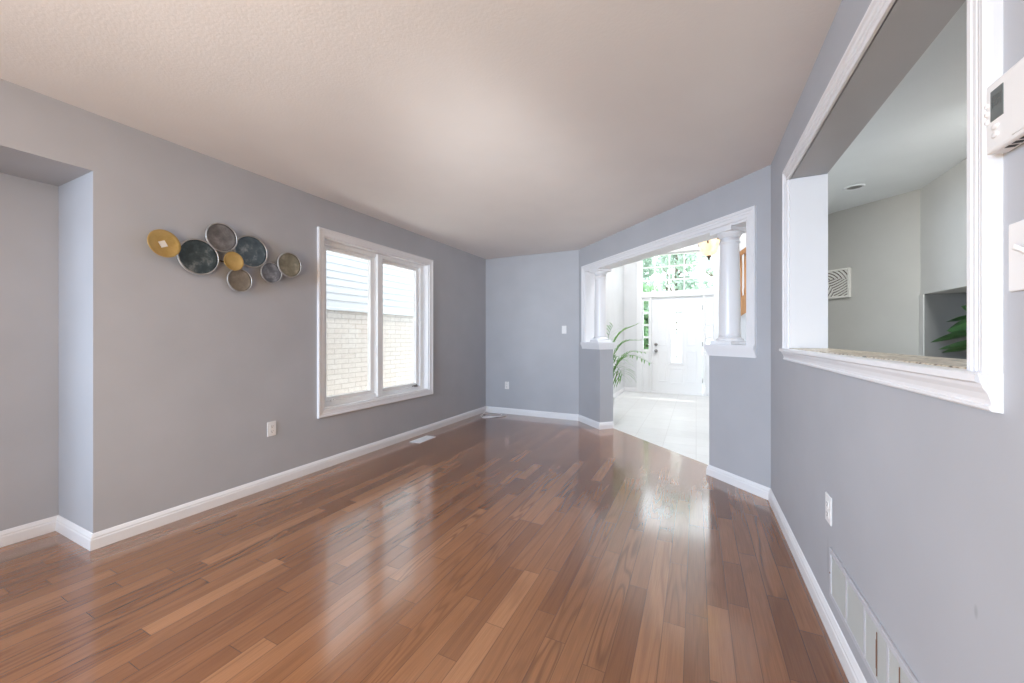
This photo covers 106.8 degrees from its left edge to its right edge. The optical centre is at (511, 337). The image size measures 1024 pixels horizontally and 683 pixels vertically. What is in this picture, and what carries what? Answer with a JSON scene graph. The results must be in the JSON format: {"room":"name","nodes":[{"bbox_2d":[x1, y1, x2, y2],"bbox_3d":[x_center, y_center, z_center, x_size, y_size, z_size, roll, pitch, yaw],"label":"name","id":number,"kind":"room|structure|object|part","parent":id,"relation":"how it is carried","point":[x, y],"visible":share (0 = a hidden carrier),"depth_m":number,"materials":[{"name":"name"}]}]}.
{"room":"empty living room","nodes":[
{"label":"empty living room","id":0,"kind":"room"},
{"bbox_2d":[0,79,485,532],"bbox_3d":[-2.584,-0.037,2.386,0.658,2.440,8.843,0,0,26],"label":"wall","id":1,"kind":"structure","parent":0,"point":[185,373],"depth_m":2.36,"materials":[{"name":"grey paint"}]},
{"bbox_2d":[147,223,301,291],"bbox_3d":[-2.001,-0.567,2.738,0.084,0.466,0.992,0,0,26],"label":"wall sculpture","id":2,"kind":"object","parent":1,"relation":"attached to","point":[196,256],"visible":1,"depth_m":2.69,"materials":[{"name":"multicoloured metal"}]},
{"bbox_2d":[0,406,485,550],"bbox_3d":[-1.995,1.139,3.412,0.524,0.088,6.203,0,0,26],"label":"baseboard","id":3,"kind":"structure","parent":1,"relation":"attached to","point":[90,541],"depth_m":2.50,"materials":[{"name":"white paint"}]},
{"bbox_2d":[267,421,275,436],"bbox_3d":[-1.907,0.723,3.019,0.009,0.115,0.070,0,0,26],"label":"wall outlet","id":4,"kind":"object","parent":1,"relation":"attached to","point":[271,426],"visible":1,"depth_m":3.02,"materials":[{"name":"white plastic"}]},
{"bbox_2d":[317,226,432,418],"bbox_3d":[-1.433,-0.135,4.148,0.169,1.707,1.639,0,0,26],"label":"window","id":5,"kind":"structure","parent":1,"relation":"in","point":[422,268],"depth_m":4.10,"materials":[{"name":"white paint"}]},
{"bbox_3d":[-1.649,-0.135,3.832,0.045,1.465,0.649,0,0,26],"label":"sash","id":6,"kind":"part","parent":5,"relation":"part of","materials":[{"name":"glass"}]},
{"bbox_3d":[-1.333,-0.135,4.485,0.045,1.465,0.668,0,0,26],"label":"sash","id":7,"kind":"part","parent":5,"relation":"part of","materials":[{"name":"clear glass"}]},
{"bbox_2d":[0,391,848,682],"bbox_3d":[1.097,1.212,2.552,7.250,0.060,12.350,0,0,26],"label":"floor","id":8,"kind":"structure","parent":0,"point":[510,548],"depth_m":1.87,"materials":[{"name":"brown wood"}]},
{"bbox_2d":[410,435,434,442],"bbox_3d":[-1.033,1.179,4.417,0.140,0.006,0.300,0,0,26],"label":"floor vent","id":9,"kind":"object","parent":8,"relation":"in","point":[425,438],"visible":1,"depth_m":4.40,"materials":[{"name":"white metal"}]},
{"bbox_2d":[481,406,505,417],"bbox_3d":[-0.311,1.136,5.781,0.411,0.095,0.412,0,0,26],"label":"floor vent","id":10,"kind":"object","parent":8,"relation":"on","point":[486,406],"visible":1,"depth_m":5.65,"materials":[{"name":"white metal"}]},
{"bbox_2d":[607,322,653,406],"bbox_3d":[1.523,0.482,5.262,0.780,1.401,1.030,0,0,14],"label":"potted palm","id":11,"kind":"object","parent":8,"relation":"on","point":[618,360],"visible":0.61,"depth_m":5.30,"materials":[{"name":"plant"}]},
{"bbox_2d":[740,247,745,340],"bbox_3d":[4.236,-0.805,5.173,2.295,3.975,0.995,0,0,26],"label":"staircase","id":12,"kind":"structure","parent":8,"relation":"on","point":[743,251],"depth_m":5.17,"materials":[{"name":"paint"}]},
{"bbox_3d":[4.039,-1.903,4.766,2.295,1.780,0.070,0,0,26],"label":"handrail","id":13,"kind":"part","parent":12,"relation":"part of","materials":[{"name":"brown wood"}]},
{"bbox_2d":[0,0,966,258],"bbox_3d":[0.377,-1.317,0.951,7.350,0.120,8.840,0,0,26],"label":"ceiling","id":14,"kind":"structure","parent":0,"point":[485,129],"depth_m":1.99,"materials":[{"name":"white paint"}]},
{"bbox_2d":[843,184,865,190],"bbox_3d":[2.859,-1.254,3.175,0.144,0.007,0.144,0,0,26],"label":"recessed light","id":15,"kind":"object","parent":14,"relation":"in","point":[856,186],"visible":1,"depth_m":3.17,"materials":[{"name":"white paint"}]},
{"bbox_2d":[486,250,578,413],"bbox_3d":[0.291,-0.037,5.829,1.823,2.440,0.141,0,0,26],"label":"wall","id":16,"kind":"structure","parent":0,"point":[530,298],"depth_m":5.73,"materials":[{"name":"grey paint"}]},
{"bbox_2d":[486,406,613,429],"bbox_3d":[0.492,1.139,5.580,2.080,0.088,0.324,0,0,37],"label":"baseboard","id":17,"kind":"structure","parent":16,"relation":"attached to","point":[599,425],"depth_m":5.58,"materials":[{"name":"white paint"}]},
{"bbox_2d":[562,326,565,333],"bbox_3d":[0.757,-0.117,5.521,0.070,0.115,0.008,0,0,26],"label":"light switch","id":18,"kind":"object","parent":16,"relation":"attached to","point":[563,327],"visible":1,"depth_m":5.52,"materials":[{"name":"white plastic"}]},
{"bbox_2d":[606,266,623,393],"bbox_3d":[1.725,-1.417,7.038,0.150,5.200,3.527,0,0,26],"label":"wall","id":19,"kind":"structure","parent":0,"point":[614,279],"depth_m":7.64,"materials":[{"name":"paint"}]},
{"bbox_2d":[613,387,636,397],"bbox_3d":[1.930,1.139,6.899,0.340,0.088,3.300,0,0,26],"label":"baseboard","id":20,"kind":"structure","parent":19,"relation":"attached to","point":[623,389],"depth_m":8.33,"materials":[{"name":"white paint"}]},
{"bbox_2d":[579,165,770,487],"bbox_3d":[1.512,-0.037,4.129,0.200,2.440,2.824,0,0,-19],"label":"wall","id":21,"kind":"structure","parent":0,"point":[739,387],"depth_m":3.12,"materials":[{"name":"grey paint"}]},
{"bbox_2d":[580,342,615,349],"bbox_3d":[1.160,0.105,5.143,0.266,0.094,0.464,0,0,-19],"label":"trim","id":22,"kind":"structure","parent":21,"relation":"attached to","point":[585,345],"depth_m":4.96,"materials":[{"name":"white paint"}]},
{"bbox_2d":[590,268,611,341],"bbox_3d":[1.182,-0.423,5.080,0.210,0.964,0.210,0,0,-19],"label":"column","id":23,"kind":"structure","parent":22,"relation":"on","point":[600,312],"depth_m":5.01,"materials":[{"name":"white paint"}]},
{"bbox_2d":[581,205,756,348],"bbox_3d":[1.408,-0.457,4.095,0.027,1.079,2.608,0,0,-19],"label":"trim","id":24,"kind":"structure","parent":21,"relation":"attached to","point":[750,213],"depth_m":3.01,"materials":[{"name":"white paint"}]},
{"bbox_2d":[704,344,756,357],"bbox_3d":[1.864,0.105,3.117,0.266,0.094,0.458,0,0,-19],"label":"trim","id":25,"kind":"structure","parent":21,"relation":"attached to","point":[748,351],"depth_m":3.04,"materials":[{"name":"white paint"}]},
{"bbox_2d":[710,226,745,344],"bbox_3d":[1.834,-0.423,3.203,0.210,0.964,0.210,0,0,-19],"label":"column","id":26,"kind":"structure","parent":25,"relation":"on","point":[729,269],"depth_m":3.14,"materials":[{"name":"white paint"}]},
{"bbox_2d":[624,233,745,387],"bbox_3d":[4.684,-1.417,7.481,5.090,5.200,0.150,0,0,26],"label":"wall","id":27,"kind":"structure","parent":0,"point":[630,270],"depth_m":8.39,"materials":[{"name":"paint"}]},
{"bbox_2d":[637,245,719,395],"bbox_3d":[3.481,-0.347,8.036,1.610,3.060,0.180,0,0,26],"label":"door","id":28,"kind":"structure","parent":27,"relation":"in","point":[676,319],"depth_m":8.03,"materials":[{"name":"white wood"}]},
{"bbox_2d":[643,298,648,390],"bbox_3d":[2.925,0.147,8.297,0.139,2.030,0.056,0,0,26],"label":"window","id":29,"kind":"structure","parent":28,"relation":"attached to","point":[645,356],"depth_m":8.28,"materials":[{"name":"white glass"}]},
{"bbox_2d":[641,250,714,293],"bbox_3d":[3.481,-1.381,8.036,1.460,0.853,0.060,0,0,26],"label":"window","id":30,"kind":"structure","parent":28,"relation":"attached to","point":[696,251],"depth_m":7.99,"materials":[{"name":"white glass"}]},
{"bbox_2d":[705,295,712,394],"bbox_3d":[4.028,0.147,7.763,0.143,2.030,0.056,0,0,26],"label":"window","id":31,"kind":"structure","parent":28,"relation":"attached to","point":[708,298],"depth_m":7.76,"materials":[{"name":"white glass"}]},
{"bbox_3d":[4.029,-0.275,7.765,0.127,1.063,0.004,0,0,26],"label":"pane","id":32,"kind":"part","parent":31,"relation":"part of","materials":[{"name":"white glass"}]},
{"bbox_2d":[828,189,920,355],"bbox_3d":[3.310,-0.037,3.697,0.057,2.440,1.011,0,0,-19],"label":"wall","id":33,"kind":"structure","parent":0,"point":[880,240],"depth_m":3.48,"materials":[{"name":"paint"}]},
{"bbox_2d":[828,267,850,298],"bbox_3d":[3.222,-0.537,3.809,0.035,0.285,0.285,0,0,-19],"label":"carved panel","id":34,"kind":"object","parent":33,"relation":"attached to","point":[839,280],"visible":0.71,"depth_m":3.75,"materials":[{"name":"white"}]},
{"bbox_2d":[771,0,1023,682],"bbox_3d":[0.527,-0.037,-0.229,0.172,2.440,6.848,0,0,26],"label":"wall","id":35,"kind":"structure","parent":0,"point":[926,492],"depth_m":1.03,"materials":[{"name":"grey paint"}]},
{"bbox_2d":[706,465,866,682],"bbox_3d":[0.396,1.139,0.167,0.410,0.088,7.046,0,0,26],"label":"baseboard","id":36,"kind":"structure","parent":35,"relation":"attached to","point":[851,668],"depth_m":1.79,"materials":[{"name":"white paint"}]},
{"bbox_2d":[789,174,827,347],"bbox_3d":[1.334,-0.428,1.437,0.176,0.974,1.632,0,0,26],"label":"trim","id":37,"kind":"structure","parent":35,"relation":"attached to","point":[808,196],"depth_m":2.16,"materials":[{"name":"white paint"}]},
{"bbox_2d":[825,492,831,525],"bbox_3d":[1.288,0.696,1.548,0.009,0.115,0.070,0,0,26],"label":"wall outlet","id":38,"kind":"object","parent":35,"relation":"attached to","point":[828,499],"visible":1,"depth_m":1.54,"materials":[{"name":"white plastic"}]},
{"bbox_2d":[829,547,918,682],"bbox_3d":[1.087,0.935,1.137,0.011,0.195,0.855,0,0,26],"label":"air vent","id":39,"kind":"object","parent":35,"relation":"in","point":[880,655],"visible":1,"depth_m":1.20,"materials":[{"name":"white metal"}]},
{"bbox_2d":[790,348,966,368],"bbox_3d":[1.340,0.071,1.434,0.182,0.023,1.628,0,0,26],"label":"granite ledge","id":40,"kind":"object","parent":35,"relation":"on","point":[927,360],"visible":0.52,"depth_m":1.15,"materials":[{"name":"beige stone"}]},
{"bbox_2d":[779,348,1003,413],"bbox_3d":[1.241,0.099,1.482,0.040,0.071,1.796,0,0,26],"label":"trim","id":41,"kind":"structure","parent":35,"relation":"attached to","point":[984,391],"depth_m":0.87,"materials":[{"name":"white paint"}]},
{"bbox_2d":[782,0,1002,373],"bbox_3d":[1.248,-0.466,1.479,0.028,1.058,1.784,0,0,26],"label":"trim","id":42,"kind":"structure","parent":35,"relation":"attached to","point":[984,17],"depth_m":0.71,"materials":[{"name":"white paint"}]},
{"bbox_2d":[984,57,1023,154],"bbox_3d":[0.817,-0.380,0.603,0.032,0.121,0.142,0,0,26],"label":"thermostat","id":43,"kind":"object","parent":35,"relation":"attached to","point":[1004,107],"visible":1,"depth_m":0.63,"materials":[{"name":"white plastic"}]},
{"bbox_2d":[1009,220,1023,291],"bbox_3d":[0.830,-0.137,0.618,0.022,0.116,0.085,0,0,26],"label":"light switch","id":44,"kind":"object","parent":35,"relation":"attached to","point":[1016,230],"visible":1,"depth_m":0.63,"materials":[{"name":"white plastic"}]},
{"bbox_2d":[919,158,966,358],"bbox_3d":[3.509,-0.037,2.373,0.853,2.440,1.530,0,0,26],"label":"wall","id":45,"kind":"structure","parent":0,"point":[944,199],"depth_m":3.02,"materials":[{"name":"paint"}]},
{"bbox_3d":[3.536,-4.078,5.121,5.300,0.120,5.700,0,0,26],"label":"ceiling","id":46,"kind":"structure","parent":0,"visible":0},
{"bbox_2d":[698,238,719,259],"bbox_3d":[2.463,-2.490,4.739,0.260,3.055,0.271,0,0,26],"label":"pendant lamp","id":47,"kind":"object","parent":46,"relation":"hanging from","point":[708,248],"visible":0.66,"depth_m":4.68,"materials":[{"name":"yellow glass"}]},
{"bbox_3d":[2.327,1.213,-0.127,2.900,0.060,8.600,0,0,26],"label":"floor","id":48,"kind":"structure","parent":0,"visible":0},
{"bbox_3d":[3.427,0.753,2.416,0.628,0.860,1.315,0,0,26],"label":"base cabinet","id":49,"kind":"object","parent":48,"relation":"on","visible":0},
{"bbox_3d":[3.426,0.303,2.414,0.633,0.040,1.325,0,0,26],"label":"countertop","id":50,"kind":"structure","parent":49,"relation":"on","visible":0},
{"bbox_2d":[932,305,966,352],"bbox_3d":[3.320,0.005,2.725,0.321,0.556,0.561,0,0,26],"label":"potted plant","id":51,"kind":"object","parent":50,"relation":"on","point":[958,330],"visible":0.16,"depth_m":2.82,"materials":[{"name":"green plant"}]},
{"label":"outside","id":52,"kind":"structure","parent":0,"visible":0},
{"bbox_3d":[9.849,1.268,16.896,21.000,0.070,21.000,0,0,26],"label":"ground","id":53,"kind":"structure","parent":52,"visible":0},
{"bbox_2d":[643,257,659,309],"bbox_3d":[7.621,-2.410,21.445,2.607,7.291,2.428,0,0,-28],"label":"tree","id":54,"kind":"object","parent":53,"relation":"on","point":[647,262],"visible":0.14,"depth_m":21.17,"materials":[{"name":"green plant"}]},
{"bbox_2d":[643,283,661,348],"bbox_3d":[4.150,-0.312,12.586,1.363,3.102,1.787,0,0,43],"label":"tree","id":55,"kind":"object","parent":53,"relation":"on","point":[646,316],"visible":0.09,"depth_m":12.39,"materials":[{"name":"green plant"}]},
{"bbox_2d":[651,252,707,290],"bbox_3d":[7.468,-2.102,16.880,2.507,6.674,2.770,0,0,26],"label":"tree","id":56,"kind":"object","parent":53,"relation":"on","point":[690,258],"visible":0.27,"depth_m":16.68,"materials":[{"name":"green plant"}]},
{"bbox_2d":[701,257,713,288],"bbox_3d":[11.230,-2.391,19.699,2.565,7.253,2.700,0,0,-7],"label":"tree","id":57,"kind":"object","parent":53,"relation":"on","point":[706,269],"visible":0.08,"depth_m":20.07,"materials":[{"name":"green plant"}]},
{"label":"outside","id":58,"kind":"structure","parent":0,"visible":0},
{"bbox_3d":[-4.430,1.268,5.479,5.250,0.070,18.000,0,0,26],"label":"ground","id":59,"kind":"structure","parent":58,"visible":0},
{"bbox_2d":[326,251,412,396],"bbox_3d":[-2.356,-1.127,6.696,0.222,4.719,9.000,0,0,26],"label":"window glass","id":60,"kind":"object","parent":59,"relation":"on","point":[346,276],"visible":0.02,"depth_m":6.19,"materials":[{"name":"glass"}]}
]}

